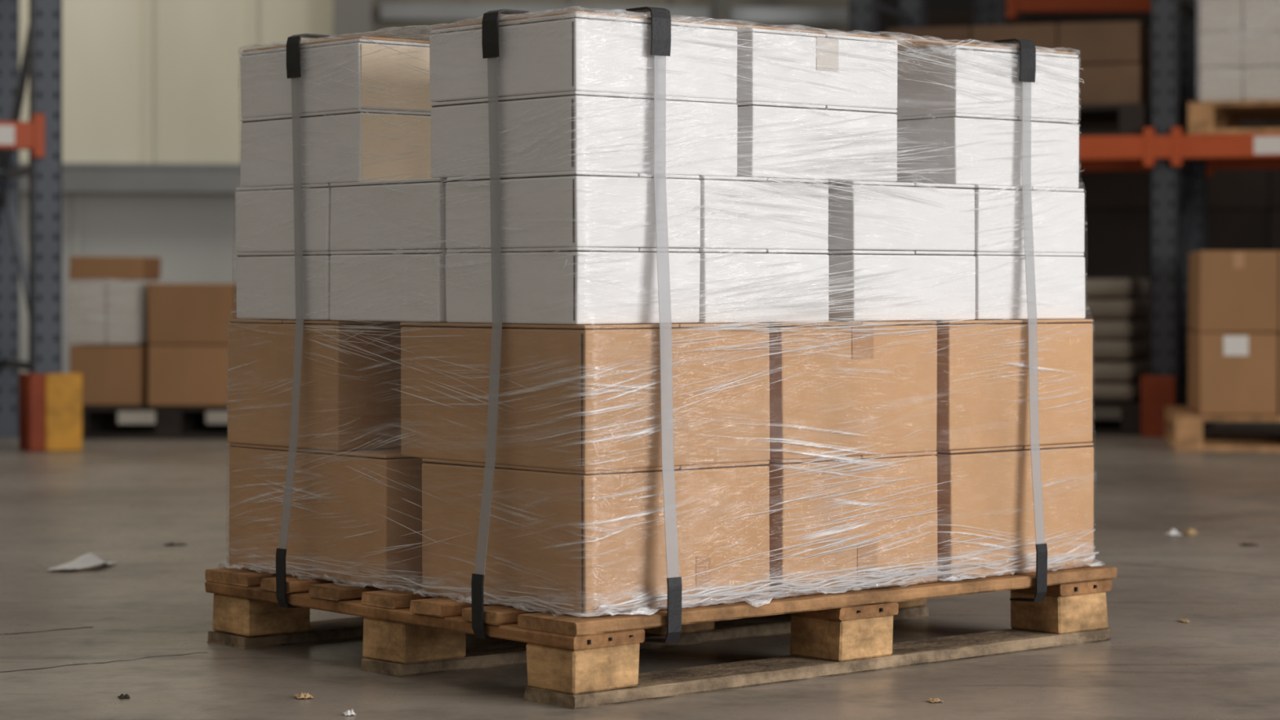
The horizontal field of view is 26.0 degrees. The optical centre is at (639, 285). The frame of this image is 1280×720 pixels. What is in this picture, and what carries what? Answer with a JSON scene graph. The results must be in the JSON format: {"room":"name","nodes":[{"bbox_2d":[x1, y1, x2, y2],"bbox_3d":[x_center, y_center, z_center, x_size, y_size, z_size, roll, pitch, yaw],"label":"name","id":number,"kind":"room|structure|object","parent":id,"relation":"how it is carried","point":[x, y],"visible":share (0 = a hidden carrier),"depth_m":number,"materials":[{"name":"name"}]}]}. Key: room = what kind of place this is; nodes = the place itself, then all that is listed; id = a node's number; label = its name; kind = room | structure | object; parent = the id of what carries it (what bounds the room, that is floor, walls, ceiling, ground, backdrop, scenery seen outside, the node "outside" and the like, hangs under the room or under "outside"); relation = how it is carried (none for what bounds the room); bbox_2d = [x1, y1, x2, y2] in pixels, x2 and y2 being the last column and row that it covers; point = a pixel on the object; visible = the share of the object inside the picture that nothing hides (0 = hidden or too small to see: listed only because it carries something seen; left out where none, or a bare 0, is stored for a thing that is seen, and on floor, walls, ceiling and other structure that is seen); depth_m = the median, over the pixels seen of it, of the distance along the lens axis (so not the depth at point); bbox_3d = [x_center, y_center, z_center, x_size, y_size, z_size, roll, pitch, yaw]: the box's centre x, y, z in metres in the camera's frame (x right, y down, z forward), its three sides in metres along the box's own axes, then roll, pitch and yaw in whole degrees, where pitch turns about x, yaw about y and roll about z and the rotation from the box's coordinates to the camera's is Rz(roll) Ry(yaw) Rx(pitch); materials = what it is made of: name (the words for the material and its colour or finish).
{"room":"distribution center","nodes":[
{"label":"distribution center","id":0,"kind":"room"},
{"bbox_2d":[19,0,1151,373],"bbox_3d":[-0.005,-2.392,15.048,22.000,6.000,0.147,0,0,-6],"label":"wall","id":1,"kind":"structure","parent":0,"point":[144,81],"depth_m":14.74,"materials":[{"name":"beige paint"}]},
{"bbox_2d":[19,163,241,193],"bbox_3d":[-4.863,-0.567,14.393,12.200,0.150,0.151,0,0,-6],"label":"wall rail","id":2,"kind":"object","parent":1,"relation":"attached to","point":[170,178],"depth_m":14.57,"materials":[{"name":"metal"}]},
{"bbox_2d":[0,408,1279,719],"bbox_3d":[0.000,0.658,6.000,28.000,0.100,24.000,0,0,0],"label":"floor","id":3,"kind":"structure","parent":0,"point":[122,500],"depth_m":4.89,"materials":[{"name":"concrete"}]},
{"bbox_2d":[0,0,82,451],"bbox_3d":[-3.642,-1.192,10.216,2.948,3.600,1.164,0,0,-22],"label":"rack","id":4,"kind":"object","parent":3,"relation":"on","point":[42,407],"visible":1,"depth_m":10.26,"materials":[{"name":"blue metal"}]},
{"bbox_2d":[46,552,118,569],"bbox_3d":[-1.200,0.593,5.965,0.099,0.024,0.175,0,0,9],"label":"paper scrap","id":5,"kind":"object","parent":3,"relation":"on","point":[90,559],"visible":1,"depth_m":5.97,"materials":[{"name":"white paper"}]},
{"bbox_2d":[117,693,129,698],"bbox_3d":[-0.761,0.604,4.087,0.018,0.007,0.020,0,0,-17],"label":"chip","id":6,"kind":"object","parent":3,"relation":"on","point":[122,695],"visible":1,"depth_m":4.08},
{"bbox_2d":[82,404,227,439],"bbox_3d":[-1.887,0.543,11.413,0.850,0.130,0.800,0,0,-2],"label":"wooden pallet","id":7,"kind":"object","parent":3,"relation":"on","point":[99,422],"visible":0.38,"depth_m":11.02,"materials":[{"name":"brown wood"}]},
{"bbox_2d":[69,343,149,405],"bbox_3d":[-2.131,0.359,11.375,0.298,0.238,0.702,0,0,-2],"label":"boxes","id":8,"kind":"object","parent":7,"relation":"on","point":[113,375],"visible":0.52,"depth_m":11.03,"materials":[{"name":"cardboard"}]},
{"bbox_2d":[67,279,169,344],"bbox_3d":[-2.140,0.105,11.374,0.320,0.261,0.684,0,0,-2],"label":"cartons","id":9,"kind":"object","parent":8,"relation":"on","point":[100,313],"visible":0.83,"depth_m":11.05,"materials":[{"name":"white cardboard"}]},
{"bbox_2d":[68,256,160,280],"bbox_3d":[-2.137,-0.068,11.304,0.298,0.099,0.505,0,0,-2],"label":"boxes","id":10,"kind":"object","parent":9,"relation":"on","point":[81,268],"visible":0.97,"depth_m":11.05,"materials":[{"name":"cardboard"}]},
{"bbox_2d":[146,283,244,405],"bbox_3d":[-1.441,0.234,11.346,1.050,0.488,0.706,0,0,-2],"label":"boxes","id":11,"kind":"object","parent":7,"relation":"on","point":[188,323],"visible":0.25,"depth_m":10.98,"materials":[{"name":"cardboard"}]},
{"bbox_2d":[164,542,187,545],"bbox_3d":[-1.088,0.604,6.491,0.054,0.007,0.032,0,0,-17],"label":"chip","id":12,"kind":"object","parent":3,"relation":"on","point":[169,544],"visible":1,"depth_m":6.48,"materials":[{"name":"grey"}]},
{"bbox_2d":[293,692,313,698],"bbox_3d":[-0.496,0.602,4.087,0.025,0.009,0.032,0,0,-17],"label":"chip","id":13,"kind":"object","parent":3,"relation":"on","point":[304,695],"visible":1,"depth_m":4.08,"materials":[{"name":"beige wood"}]},
{"bbox_2d":[342,708,355,715],"bbox_3d":[-0.411,0.603,3.924,0.017,0.009,0.021,0,0,-17],"label":"paper scrap","id":14,"kind":"object","parent":3,"relation":"on","point":[348,713],"visible":1,"depth_m":3.92,"materials":[{"name":"white paper"}]},
{"bbox_2d":[333,0,371,38],"bbox_3d":[-1.517,-2.392,14.602,0.200,6.000,0.125,0,0,-6],"label":"steel column","id":15,"kind":"structure","parent":3,"relation":"on","point":[353,18],"depth_m":14.54,"materials":[{"name":"grey metal"}]},
{"bbox_2d":[4,563,1277,671],"bbox_3d":[0.109,0.607,5.189,2.589,0.001,1.760,0,0,0],"label":"joint","id":16,"kind":"object","parent":3,"relation":"on","point":[1122,563],"depth_m":4.83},
{"bbox_2d":[204,565,1117,709],"bbox_3d":[0.036,0.546,4.740,1.214,0.124,1.001,0,0,-41],"label":"wooden pallet","id":17,"kind":"object","parent":3,"relation":"on","point":[574,662],"visible":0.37,"depth_m":4.37,"materials":[{"name":"brown wood"}]},
{"bbox_2d":[275,33,341,608],"bbox_3d":[-0.139,0.056,4.942,1.221,0.945,0.069,0,0,-41],"label":"strap","id":18,"kind":"object","parent":17,"relation":"attached to","point":[293,43],"visible":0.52,"depth_m":4.57,"materials":[{"name":"grey plastic"}]},
{"bbox_2d":[228,442,423,588],"bbox_3d":[-0.416,0.377,4.706,0.371,0.214,0.470,0,0,-40],"label":"cardboard box","id":19,"kind":"object","parent":17,"relation":"on","point":[348,504],"visible":0.4,"depth_m":4.52,"materials":[{"name":"brown cardboard"}]},
{"bbox_2d":[227,319,425,450],"bbox_3d":[-0.461,0.164,4.757,0.372,0.212,0.333,0,0,-41],"label":"cardboard box","id":20,"kind":"object","parent":19,"relation":"on","point":[359,395],"visible":0.52,"depth_m":4.58,"materials":[{"name":"brown cardboard"}]},
{"bbox_2d":[235,251,331,319],"bbox_3d":[-0.510,0.001,4.718,0.244,0.114,0.280,0,0,-41],"label":"cardboard box","id":21,"kind":"object","parent":20,"relation":"on","point":[266,282],"visible":0.43,"depth_m":4.64,"materials":[{"name":"white cardboard"}]},
{"bbox_2d":[235,183,333,252],"bbox_3d":[-0.511,-0.112,4.717,0.244,0.111,0.281,0,0,-41],"label":"cardboard box","id":22,"kind":"object","parent":21,"relation":"on","point":[257,212],"visible":0.4,"depth_m":4.64,"materials":[{"name":"white cardboard"}]},
{"bbox_2d":[240,108,431,187],"bbox_3d":[-0.444,-0.227,4.707,0.327,0.118,0.359,0,0,-41],"label":"cardboard box","id":23,"kind":"object","parent":22,"relation":"on","point":[266,142],"visible":0.59,"depth_m":4.54,"materials":[{"name":"white cardboard"}]},
{"bbox_2d":[240,38,435,118],"bbox_3d":[-0.444,-0.342,4.706,0.326,0.113,0.359,0,0,-40],"label":"cardboard box","id":24,"kind":"object","parent":23,"relation":"on","point":[265,86],"visible":0.64,"depth_m":4.54,"materials":[{"name":"white cardboard"}]},
{"bbox_2d":[242,11,1076,54],"bbox_3d":[0.037,-0.401,4.762,1.121,0.004,0.897,0,0,-41],"label":"sheet","id":25,"kind":"object","parent":24,"relation":"on","point":[908,43],"visible":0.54,"depth_m":4.49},
{"bbox_2d":[471,8,541,639],"bbox_3d":[0.208,0.056,4.539,1.221,0.945,0.064,0,0,-41],"label":"strap","id":26,"kind":"object","parent":17,"relation":"attached to","point":[490,23],"visible":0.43,"depth_m":4.17,"materials":[{"name":"grey plastic"}]},
{"bbox_2d":[396,6,681,643],"bbox_3d":[-0.271,0.056,4.479,0.057,0.945,1.024,0,0,-41],"label":"strap","id":27,"kind":"object","parent":17,"relation":"attached to","point":[660,42],"visible":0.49,"depth_m":4.12,"materials":[{"name":"grey plastic"}]},
{"bbox_2d":[422,457,769,617],"bbox_3d":[-0.071,0.377,4.303,0.371,0.213,0.406,0,0,-41],"label":"cardboard box","id":28,"kind":"object","parent":17,"relation":"on","point":[629,563],"visible":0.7,"depth_m":4.16,"materials":[{"name":"brown cardboard"}]},
{"bbox_2d":[400,321,769,471],"bbox_3d":[-0.090,0.164,4.326,0.371,0.213,0.466,0,0,-40],"label":"cardboard box","id":29,"kind":"object","parent":28,"relation":"on","point":[731,424],"visible":0.77,"depth_m":4.16,"materials":[{"name":"brown cardboard"}]},
{"bbox_2d":[329,249,448,322],"bbox_3d":[-0.318,0.001,4.494,0.244,0.114,0.302,0,0,-40],"label":"cardboard box","id":30,"kind":"object","parent":29,"relation":"on","point":[385,295],"visible":0.5,"depth_m":4.40,"materials":[{"name":"white cardboard"}]},
{"bbox_2d":[329,177,448,251],"bbox_3d":[-0.318,-0.112,4.494,0.245,0.111,0.303,0,0,-41],"label":"cardboard box","id":31,"kind":"object","parent":30,"relation":"on","point":[378,226],"visible":0.52,"depth_m":4.40,"materials":[{"name":"white cardboard"}]},
{"bbox_2d":[445,247,700,324],"bbox_3d":[-0.105,0.000,4.246,0.245,0.114,0.322,0,0,-41],"label":"cardboard box","id":32,"kind":"object","parent":29,"relation":"on","point":[539,291],"visible":1,"depth_m":4.13,"materials":[{"name":"white cardboard"}]},
{"bbox_2d":[445,170,700,248],"bbox_3d":[-0.105,-0.112,4.246,0.245,0.111,0.323,0,0,-40],"label":"cardboard box","id":33,"kind":"object","parent":32,"relation":"on","point":[576,208],"visible":0.95,"depth_m":4.13,"materials":[{"name":"white cardboard"}]},
{"bbox_2d":[430,90,737,177],"bbox_3d":[-0.089,-0.227,4.293,0.326,0.118,0.360,0,0,-41],"label":"cardboard box","id":34,"kind":"object","parent":33,"relation":"on","point":[460,129],"visible":0.91,"depth_m":4.16,"materials":[{"name":"white cardboard"}]},
{"bbox_2d":[429,13,737,102],"bbox_3d":[-0.089,-0.342,4.294,0.327,0.113,0.361,0,0,-41],"label":"cardboard box","id":35,"kind":"object","parent":34,"relation":"on","point":[575,51],"visible":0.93,"depth_m":4.16,"materials":[{"name":"white cardboard"}]},
{"bbox_2d":[697,248,828,323],"bbox_3d":[0.094,0.000,4.416,0.267,0.114,0.322,0,0,-41],"label":"cardboard box","id":36,"kind":"object","parent":29,"relation":"on","point":[754,263],"visible":0.52,"depth_m":4.29,"materials":[{"name":"white cardboard"}]},
{"bbox_2d":[687,175,828,249],"bbox_3d":[0.094,-0.112,4.417,0.269,0.111,0.322,0,0,-41],"label":"cardboard box","id":37,"kind":"object","parent":36,"relation":"on","point":[722,233],"visible":0.47,"depth_m":4.29,"materials":[{"name":"white cardboard"}]},
{"bbox_2d":[735,101,897,182],"bbox_3d":[0.179,-0.226,4.524,0.324,0.118,0.361,0,0,-41],"label":"cardboard box","id":38,"kind":"object","parent":37,"relation":"on","point":[755,113],"visible":0.6,"depth_m":4.37,"materials":[{"name":"white cardboard"}]},
{"bbox_2d":[735,27,897,109],"bbox_3d":[0.180,-0.342,4.524,0.324,0.113,0.361,0,0,-41],"label":"cardboard box","id":39,"kind":"object","parent":38,"relation":"on","point":[873,88],"visible":0.59,"depth_m":4.37,"materials":[{"name":"white cardboard"}]},
{"bbox_2d":[219,6,1100,615],"bbox_3d":[0.040,0.053,4.762,1.221,0.937,1.044,0,0,-41],"label":"wrap","id":40,"kind":"object","parent":17,"relation":"on","point":[646,611],"visible":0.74,"depth_m":4.37,"materials":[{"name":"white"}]},
{"bbox_2d":[767,451,937,597],"bbox_3d":[0.221,0.377,4.554,0.353,0.214,0.407,0,0,-41],"label":"cardboard box","id":41,"kind":"object","parent":17,"relation":"on","point":[788,526],"visible":0.44,"depth_m":4.39,"materials":[{"name":"brown cardboard"}]},
{"bbox_2d":[752,320,937,459],"bbox_3d":[0.202,0.164,4.577,0.352,0.213,0.465,0,0,-41],"label":"cardboard box","id":42,"kind":"object","parent":41,"relation":"on","point":[885,396],"visible":0.48,"depth_m":4.39,"materials":[{"name":"brown cardboard"}]},
{"bbox_2d":[826,250,975,321],"bbox_3d":[0.345,0.000,4.632,0.287,0.114,0.322,0,0,-40],"label":"cardboard box","id":43,"kind":"object","parent":42,"relation":"on","point":[955,300],"visible":0.66,"depth_m":4.49,"materials":[{"name":"white cardboard"}]},
{"bbox_2d":[826,180,974,251],"bbox_3d":[0.345,-0.112,4.633,0.287,0.111,0.323,0,0,-41],"label":"cardboard box","id":44,"kind":"object","parent":43,"relation":"on","point":[943,228],"visible":0.53,"depth_m":4.49,"materials":[{"name":"white cardboard"}]},
{"bbox_2d":[978,38,1047,601],"bbox_3d":[0.350,0.056,5.013,0.063,0.945,1.024,0,0,-41],"label":"strap","id":45,"kind":"object","parent":17,"relation":"on","point":[1027,47],"visible":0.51,"depth_m":4.65,"materials":[{"name":"grey plastic"}]},
{"bbox_2d":[935,442,1093,580],"bbox_3d":[0.513,0.377,4.806,0.363,0.214,0.406,0,0,-41],"label":"cardboard box","id":46,"kind":"object","parent":17,"relation":"on","point":[994,490],"visible":0.44,"depth_m":4.63,"materials":[{"name":"brown cardboard"}]},
{"bbox_2d":[935,319,1093,449],"bbox_3d":[0.493,0.163,4.829,0.362,0.212,0.463,0,0,-40],"label":"cardboard box","id":47,"kind":"object","parent":46,"relation":"on","point":[978,406],"visible":0.49,"depth_m":4.63,"materials":[{"name":"brown cardboard"}]},
{"bbox_2d":[973,252,1085,319],"bbox_3d":[0.561,0.000,4.818,0.273,0.114,0.323,0,0,-40],"label":"cardboard box","id":48,"kind":"object","parent":47,"relation":"on","point":[1060,277],"visible":0.45,"depth_m":4.68,"materials":[{"name":"white cardboard"}]},
{"bbox_2d":[968,185,1084,253],"bbox_3d":[0.561,-0.112,4.819,0.275,0.111,0.322,0,0,-41],"label":"cardboard box","id":49,"kind":"object","parent":48,"relation":"on","point":[1061,230],"visible":0.44,"depth_m":4.70,"materials":[{"name":"white cardboard"}]},
{"bbox_2d":[895,113,1079,188],"bbox_3d":[0.524,-0.227,4.821,0.314,0.118,0.361,0,0,-41],"label":"cardboard box","id":50,"kind":"object","parent":49,"relation":"on","point":[946,130],"visible":0.66,"depth_m":4.65,"materials":[{"name":"white cardboard"}]},
{"bbox_2d":[895,44,1079,120],"bbox_3d":[0.523,-0.342,4.821,0.313,0.113,0.360,0,0,-41],"label":"cardboard box","id":51,"kind":"object","parent":50,"relation":"on","point":[914,98],"visible":0.64,"depth_m":4.65,"materials":[{"name":"white cardboard"}]},
{"bbox_2d":[713,0,732,23],"bbox_3d":[0.443,-2.392,14.808,0.080,6.000,0.125,0,0,-6],"label":"steel column","id":52,"kind":"structure","parent":3,"relation":"on","point":[724,7],"depth_m":14.74,"materials":[{"name":"grey metal"}]},
{"bbox_2d":[380,3,847,25],"bbox_3d":[-0.134,-1.452,14.835,2.500,0.080,0.101,0,0,-6],"label":"beam","id":53,"kind":"structure","parent":52,"relation":"attached to","point":[388,11],"depth_m":14.79,"materials":[{"name":"metal"}]},
{"bbox_2d":[925,697,943,702],"bbox_3d":[0.430,0.604,4.047,0.021,0.007,0.024,0,0,-17],"label":"chip","id":54,"kind":"object","parent":3,"relation":"on","point":[936,700],"visible":1,"depth_m":4.04,"materials":[{"name":"beige wood"}]},
{"bbox_2d":[848,0,1279,437],"bbox_3d":[2.984,-1.192,11.422,4.165,3.600,1.149,0,0,18],"label":"rack","id":55,"kind":"object","parent":3,"relation":"on","point":[1180,163],"visible":0.52,"depth_m":11.17,"materials":[{"name":"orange metal"}]},
{"bbox_2d":[973,0,1151,26],"bbox_3d":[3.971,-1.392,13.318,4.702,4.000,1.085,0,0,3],"label":"beam","id":56,"kind":"structure","parent":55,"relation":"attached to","point":[986,12],"depth_m":12.89,"materials":[{"name":"orange metal"}]},
{"bbox_2d":[1076,103,1151,136],"bbox_3d":[1.658,-0.670,11.806,1.100,0.130,0.950,0,0,18],"label":"wooden pallet","id":57,"kind":"object","parent":55,"relation":"on","point":[1132,118],"visible":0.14,"depth_m":11.23,"materials":[{"name":"brown wood"}]},
{"bbox_2d":[886,21,1151,106],"bbox_3d":[1.650,-0.905,11.782,1.057,0.338,0.805,0,0,18],"label":"cartons","id":58,"kind":"object","parent":57,"relation":"on","point":[1114,58],"visible":0.34,"depth_m":11.30},
{"bbox_2d":[1187,100,1279,134],"bbox_3d":[2.918,-0.670,11.381,1.200,0.130,1.000,0,0,18],"label":"wooden pallet","id":59,"kind":"object","parent":55,"relation":"on","point":[1204,117],"visible":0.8,"depth_m":11.08,"materials":[{"name":"brown wood"}]},
{"bbox_2d":[1196,0,1279,102],"bbox_3d":[2.867,-1.231,11.387,1.040,0.991,0.924,0,0,18],"label":"cartons","id":60,"kind":"object","parent":59,"relation":"on","point":[1239,52],"visible":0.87,"depth_m":11.07,"materials":[{"name":"white cardboard"}]},
{"bbox_2d":[1092,398,1141,435],"bbox_3d":[1.665,0.543,11.830,1.100,0.130,0.900,0,0,18],"label":"wooden pallet","id":61,"kind":"object","parent":3,"relation":"on","point":[1130,423],"visible":0.09,"depth_m":11.26,"materials":[{"name":"brown wood"}]},
{"bbox_2d":[1084,278,1151,401],"bbox_3d":[1.645,0.224,11.816,1.021,0.511,0.811,0,0,18],"label":"sacks","id":62,"kind":"object","parent":61,"relation":"on","point":[1121,357],"visible":0.17,"depth_m":11.32,"materials":[{"name":"beige fabric"}]},
{"bbox_2d":[1164,528,1182,535],"bbox_3d":[1.297,0.599,6.745,0.033,0.015,0.044,0,0,-17],"label":"paper scrap","id":63,"kind":"object","parent":3,"relation":"on","point":[1172,532],"visible":1,"depth_m":6.74,"materials":[{"name":"white paper"}]},
{"bbox_2d":[1176,618,1191,622],"bbox_3d":[0.983,0.604,5.010,0.016,0.006,0.032,0,0,-17],"label":"chip","id":64,"kind":"object","parent":3,"relation":"on","point":[1180,620],"visible":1,"depth_m":5.00,"materials":[{"name":"beige wood"}]},
{"bbox_2d":[1181,528,1199,535],"bbox_3d":[1.343,0.599,6.767,0.032,0.016,0.052,0,0,-17],"label":"chip","id":65,"kind":"object","parent":3,"relation":"on","point":[1191,531],"visible":1,"depth_m":6.75,"materials":[{"name":"brown wood"}]},
{"bbox_2d":[1164,406,1279,451],"bbox_3d":[2.620,0.543,10.513,1.200,0.130,0.800,0,0,8],"label":"wooden pallet","id":66,"kind":"object","parent":3,"relation":"on","point":[1184,426],"visible":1,"depth_m":10.20,"materials":[{"name":"brown wood"}]},
{"bbox_2d":[1187,250,1279,415],"bbox_3d":[2.655,0.174,10.500,1.099,0.609,0.726,0,0,8],"label":"boxes","id":67,"kind":"object","parent":66,"relation":"on","point":[1233,344],"visible":1,"depth_m":10.20,"materials":[{"name":"cardboard"}]},
{"bbox_2d":[1238,542,1259,545],"bbox_3d":[1.426,0.605,6.491,0.043,0.005,0.032,0,0,-17],"label":"chip","id":68,"kind":"object","parent":3,"relation":"on","point":[1243,544],"visible":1,"depth_m":6.48,"materials":[{"name":"grey"}]},
{"bbox_2d":[926,13,1279,376],"bbox_3d":[3.500,-0.390,14.500,4.200,1.999,0.806,0,0,0],"label":"wall","id":69,"kind":"structure","parent":0,"point":[1243,205],"depth_m":14.10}
]}

